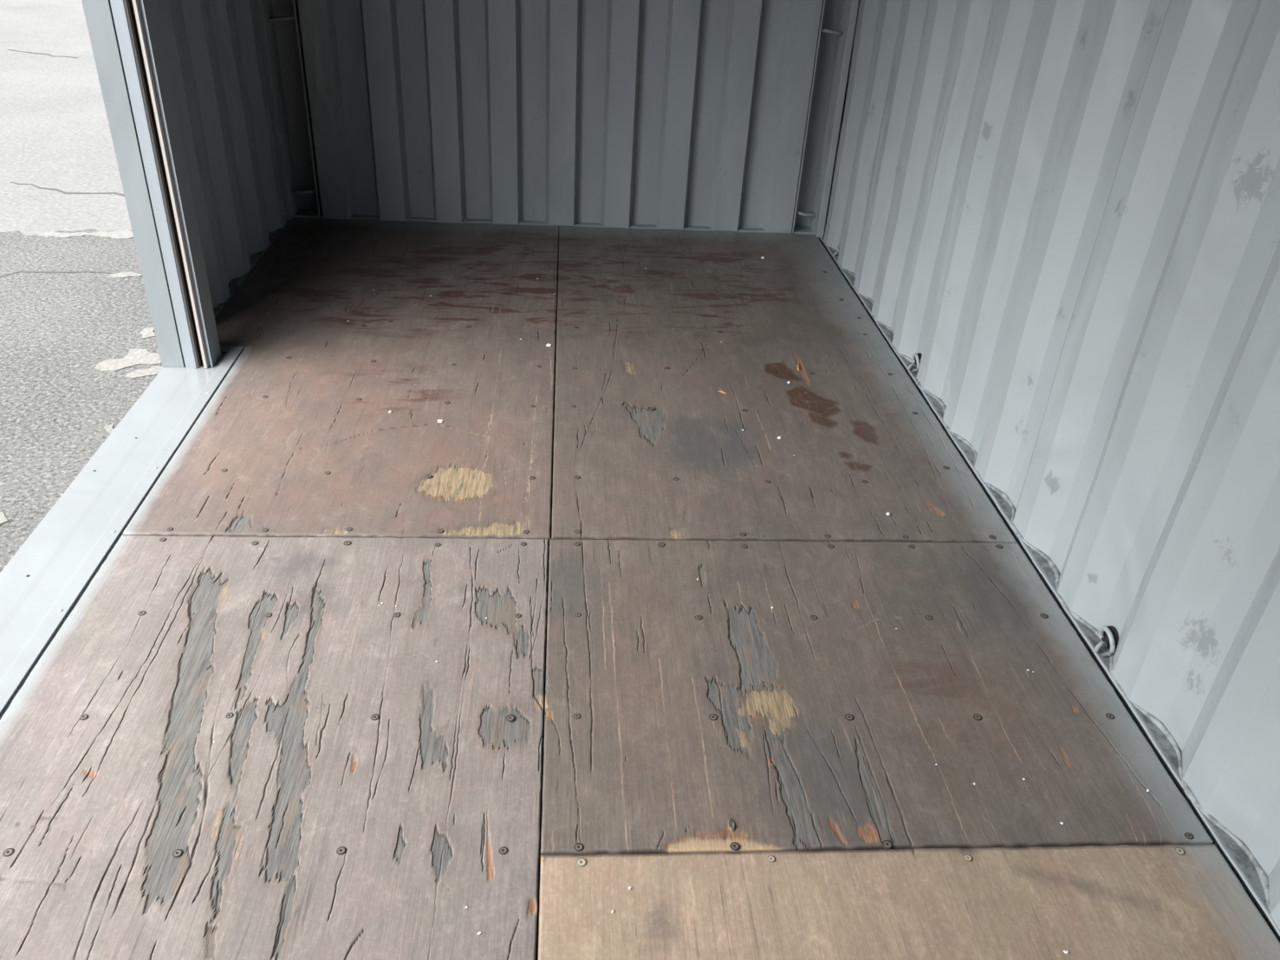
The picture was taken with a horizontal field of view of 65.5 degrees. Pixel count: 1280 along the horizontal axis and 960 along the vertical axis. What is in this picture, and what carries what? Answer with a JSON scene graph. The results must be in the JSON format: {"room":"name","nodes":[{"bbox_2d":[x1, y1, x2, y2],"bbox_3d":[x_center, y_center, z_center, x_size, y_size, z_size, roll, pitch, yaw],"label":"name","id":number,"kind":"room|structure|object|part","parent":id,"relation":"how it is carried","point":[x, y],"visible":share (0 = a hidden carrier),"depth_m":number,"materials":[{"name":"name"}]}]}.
{"room":"shipping container interior","nodes":[
{"label":"shipping container interior","id":0,"kind":"room"},
{"bbox_2d":[155,0,285,305],"bbox_3d":[-1.445,-1.838,3.198,0.052,2.390,1.460,1,32,-5],"label":"wall","id":1,"kind":"structure","parent":0,"point":[213,51],"depth_m":3.54,"materials":[{"name":"grey metal"}]},
{"bbox_2d":[0,345,244,720],"bbox_3d":[-1.267,0.617,1.624,0.204,0.105,3.795,1,32,-5],"label":"door sill","id":2,"kind":"structure","parent":1,"relation":"attached to","point":[44,581],"depth_m":2.38,"materials":[{"name":"paint"}]},
{"bbox_2d":[81,0,221,368],"bbox_3d":[-1.339,-1.405,2.512,0.149,2.391,0.175,1,32,-5],"label":"post","id":3,"kind":"object","parent":2,"relation":"on","point":[126,40],"visible":1,"depth_m":2.77,"materials":[{"name":"metal"}]},
{"bbox_3d":[-1.286,-1.219,2.598,0.024,1.991,0.093,1,32,-5],"label":"rail","id":4,"kind":"part","parent":3,"relation":"part of","materials":[{"name":"silver metal"}]},
{"bbox_2d":[212,227,280,307],"bbox_3d":[-1.504,-0.785,3.763,0.050,0.015,1.312,1,32,-5],"label":"trim","id":5,"kind":"structure","parent":1,"relation":"attached to","point":[252,254],"depth_m":3.76,"materials":[{"name":"paint"}]},
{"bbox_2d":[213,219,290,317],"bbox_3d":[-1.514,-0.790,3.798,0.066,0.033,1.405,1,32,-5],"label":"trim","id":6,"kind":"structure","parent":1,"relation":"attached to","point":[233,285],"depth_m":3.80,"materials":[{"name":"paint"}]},
{"bbox_2d":[254,0,321,220],"bbox_3d":[-1.416,-2.191,3.768,0.200,2.390,0.195,1,32,-5],"label":"corner post","id":7,"kind":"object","parent":1,"relation":"attached to","point":[277,20],"depth_m":4.15,"materials":[{"name":"grey metal"}]},
{"bbox_3d":[-1.419,-1.835,3.956,0.113,0.026,0.034,1,32,-5],"label":"lashing rod","id":8,"kind":"part","parent":7,"relation":"part of","materials":[{"name":"grey paint"}]},
{"bbox_3d":[-1.455,-1.250,4.320,0.113,0.026,0.034,1,32,-5],"label":"lashing rod","id":9,"kind":"part","parent":7,"relation":"part of","materials":[{"name":"grey paint"}]},
{"bbox_2d":[536,237,558,959],"bbox_3d":[-0.158,0.476,2.014,2.440,0.090,5.970,1,32,-5],"label":"floor","id":10,"kind":"structure","parent":0,"point":[558,237],"depth_m":2.09,"materials":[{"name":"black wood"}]},
{"bbox_2d":[0,534,548,959],"bbox_3d":[-0.664,0.608,1.634,0.993,0.030,1.748,1,32,-5],"label":"plywood board","id":11,"kind":"object","parent":10,"relation":"on","point":[356,790],"visible":1,"depth_m":1.78,"materials":[{"name":"brown wood"}]},
{"bbox_2d":[122,217,558,546],"bbox_3d":[-0.868,-0.493,3.384,1.159,0.030,2.397,1,32,-5],"label":"plywood board","id":12,"kind":"object","parent":10,"relation":"on","point":[300,437],"visible":1,"depth_m":2.99,"materials":[{"name":"brown wood"}]},
{"bbox_2d":[551,226,1016,542],"bbox_3d":[0.293,-0.478,3.476,1.165,0.030,2.397,1,32,-5],"label":"plywood board","id":13,"kind":"object","parent":10,"relation":"on","point":[647,445],"visible":1,"depth_m":3.04,"materials":[{"name":"brown wood"}]},
{"bbox_2d":[540,539,1213,855],"bbox_3d":[0.391,0.398,2.077,1.169,0.030,0.903,1,32,-5],"label":"plywood board","id":14,"kind":"object","parent":10,"relation":"on","point":[678,705],"visible":1,"depth_m":1.97,"materials":[{"name":"brown wood"}]},
{"bbox_2d":[727,818,734,831],"bbox_3d":[0.157,0.591,1.712,0.012,0.005,0.027,1,32,-5],"label":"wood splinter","id":15,"kind":"object","parent":14,"relation":"on","point":[731,826],"visible":1,"depth_m":1.71,"materials":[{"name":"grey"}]},
{"bbox_2d":[538,844,1279,959],"bbox_3d":[0.444,0.861,1.337,1.169,0.031,0.845,1,32,-5],"label":"plywood board","id":16,"kind":"object","parent":10,"relation":"on","point":[1117,902],"visible":1,"depth_m":1.59,"materials":[{"name":"brown wood"}]},
{"bbox_2d":[296,0,823,233],"bbox_3d":[-0.291,-2.161,3.834,2.104,2.390,0.064,1,32,-5],"label":"wall","id":17,"kind":"structure","parent":0,"point":[666,114],"depth_m":4.20,"materials":[{"name":"grey metal"}]},
{"bbox_2d":[292,208,825,234],"bbox_3d":[-0.365,-1.162,4.510,2.460,0.034,0.125,1,32,-5],"label":"trim","id":18,"kind":"structure","parent":17,"relation":"attached to","point":[301,212],"depth_m":4.46,"materials":[{"name":"grey paint"}]},
{"bbox_2d":[823,0,1279,929],"bbox_3d":[1.072,-0.599,1.458,0.050,2.390,6.020,1,32,-5],"label":"wall","id":19,"kind":"structure","parent":0,"point":[1068,210],"depth_m":2.12,"materials":[{"name":"grey metal"}]},
{"bbox_2d":[791,0,859,237],"bbox_3d":[0.832,-2.161,3.946,0.190,2.390,0.195,1,32,-5],"label":"corner post","id":20,"kind":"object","parent":19,"relation":"attached to","point":[838,17],"depth_m":4.30,"materials":[{"name":"grey metal"}]},
{"bbox_3d":[0.748,-1.204,4.505,0.104,0.026,0.034,1,32,-5],"label":"lashing rod","id":21,"kind":"part","parent":20,"relation":"part of","materials":[{"name":"grey paint"}]},
{"bbox_3d":[0.788,-1.848,4.105,0.104,0.026,0.034,1,32,-5],"label":"lashing rod","id":22,"kind":"part","parent":20,"relation":"part of","materials":[{"name":"grey paint"}]},
{"bbox_2d":[832,243,840,258],"bbox_3d":[0.848,-0.986,4.271,0.041,0.056,0.069,1,32,-5],"label":"ring","id":23,"kind":"object","parent":19,"relation":"attached to","point":[839,244],"visible":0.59,"depth_m":4.27,"materials":[{"name":"grey paint"}]},
{"bbox_2d":[907,352,921,372],"bbox_3d":[0.914,-0.398,3.332,0.041,0.056,0.069,1,32,-5],"label":"ring","id":24,"kind":"object","parent":19,"relation":"attached to","point":[916,358],"visible":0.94,"depth_m":3.32,"materials":[{"name":"grey paint"}]},
{"bbox_2d":[818,233,1279,942],"bbox_3d":[1.019,0.452,2.053,0.069,0.034,5.920,1,32,-5],"label":"bottom side rail","id":25,"kind":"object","parent":19,"relation":"attached to","point":[1237,859],"depth_m":2.12,"materials":[{"name":"grey metal"}]},
{"bbox_2d":[824,241,1279,929],"bbox_3d":[0.973,0.110,2.572,0.052,0.015,4.567,1,32,-5],"label":"trim","id":26,"kind":"structure","parent":19,"relation":"attached to","point":[1263,878],"depth_m":2.05,"materials":[{"name":"paint"}]},
{"bbox_2d":[1092,625,1118,656],"bbox_3d":[0.999,0.343,2.150,0.041,0.056,0.069,1,32,-5],"label":"ring","id":27,"kind":"object","parent":19,"relation":"attached to","point":[1108,635],"visible":0.99,"depth_m":2.14,"materials":[{"name":"grey paint"}]},
{"label":"outside","id":28,"kind":"structure","parent":0,"visible":0},
{"bbox_2d":[0,0,131,235],"bbox_3d":[-21.971,-13.035,22.016,54.543,0.300,49.050,-3,32,-11],"label":"ground concrete","id":29,"kind":"structure","parent":28,"point":[55,133],"depth_m":6.06,"materials":[{"name":"grey concrete"}]},
{"bbox_2d":[7,49,78,58],"bbox_3d":[-4.798,-3.424,7.997,0.632,0.001,0.249,1,32,-5],"label":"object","id":30,"kind":"structure","parent":29,"relation":"on","point":[8,49],"depth_m":8.00,"materials":[{"name":"grey"}]},
{"bbox_2d":[9,181,124,195],"bbox_3d":[-2.913,-1.481,5.062,0.634,0.001,0.188,1,32,-5],"label":"crack","id":31,"kind":"object","parent":29,"relation":"on","point":[57,190],"depth_m":5.04,"materials":[{"name":"grey asphalt"}]},
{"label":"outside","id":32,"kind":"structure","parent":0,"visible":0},
{"bbox_2d":[0,228,162,572],"bbox_3d":[-9.574,5.773,-6.990,60.000,0.300,29.259,1,32,-5],"label":"asphalt","id":33,"kind":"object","parent":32,"point":[55,328],"visible":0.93,"depth_m":3.45,"materials":[{"name":"grey asphalt"}]},
{"bbox_2d":[0,512,7,525],"bbox_3d":[-1.692,0.109,2.634,0.041,0.010,0.076,-8,34,-17],"label":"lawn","id":34,"kind":"structure","parent":33,"relation":"on","point":[3,519],"depth_m":2.63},
{"bbox_2d":[0,270,116,277],"bbox_3d":[-2.332,-0.842,4.093,0.543,0.001,0.104,1,32,-5],"label":"crack","id":35,"kind":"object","parent":33,"relation":"on","point":[20,270],"depth_m":4.11,"materials":[{"name":"grey asphalt"}]},
{"bbox_2d":[34,229,133,239],"bbox_3d":[-2.503,-1.116,4.523,0.428,0.010,0.129,1,32,-5],"label":"pavement patch","id":36,"kind":"object","parent":33,"relation":"on","point":[127,234],"depth_m":4.50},
{"bbox_2d":[103,424,114,434],"bbox_3d":[-1.623,-0.152,3.060,0.028,0.010,0.060,-22,40,-35],"label":"pavement patch","id":37,"kind":"object","parent":33,"relation":"on","point":[109,429],"depth_m":3.06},
{"bbox_2d":[98,272,142,278],"bbox_3d":[-2.150,-0.847,4.125,0.175,0.010,0.068,1,32,-5],"label":"pavement patch","id":38,"kind":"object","parent":33,"relation":"on","point":[123,275],"depth_m":4.12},
{"bbox_2d":[94,348,161,371],"bbox_3d":[-1.766,-0.415,3.470,0.203,0.010,0.181,1,32,-5],"label":"pavement patch","id":39,"kind":"object","parent":33,"relation":"on","point":[135,356],"depth_m":3.46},
{"bbox_2d":[124,365,163,378],"bbox_3d":[-1.687,-0.366,3.399,0.130,0.010,0.072,-14,36,-26],"label":"pavement patch","id":40,"kind":"object","parent":33,"relation":"on","point":[154,370],"depth_m":3.39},
{"bbox_2d":[139,327,155,338],"bbox_3d":[-1.809,-0.537,3.661,0.052,0.010,0.093,-9,34,-19],"label":"pavement patch","id":41,"kind":"object","parent":33,"relation":"on","point":[146,333],"depth_m":3.65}
]}

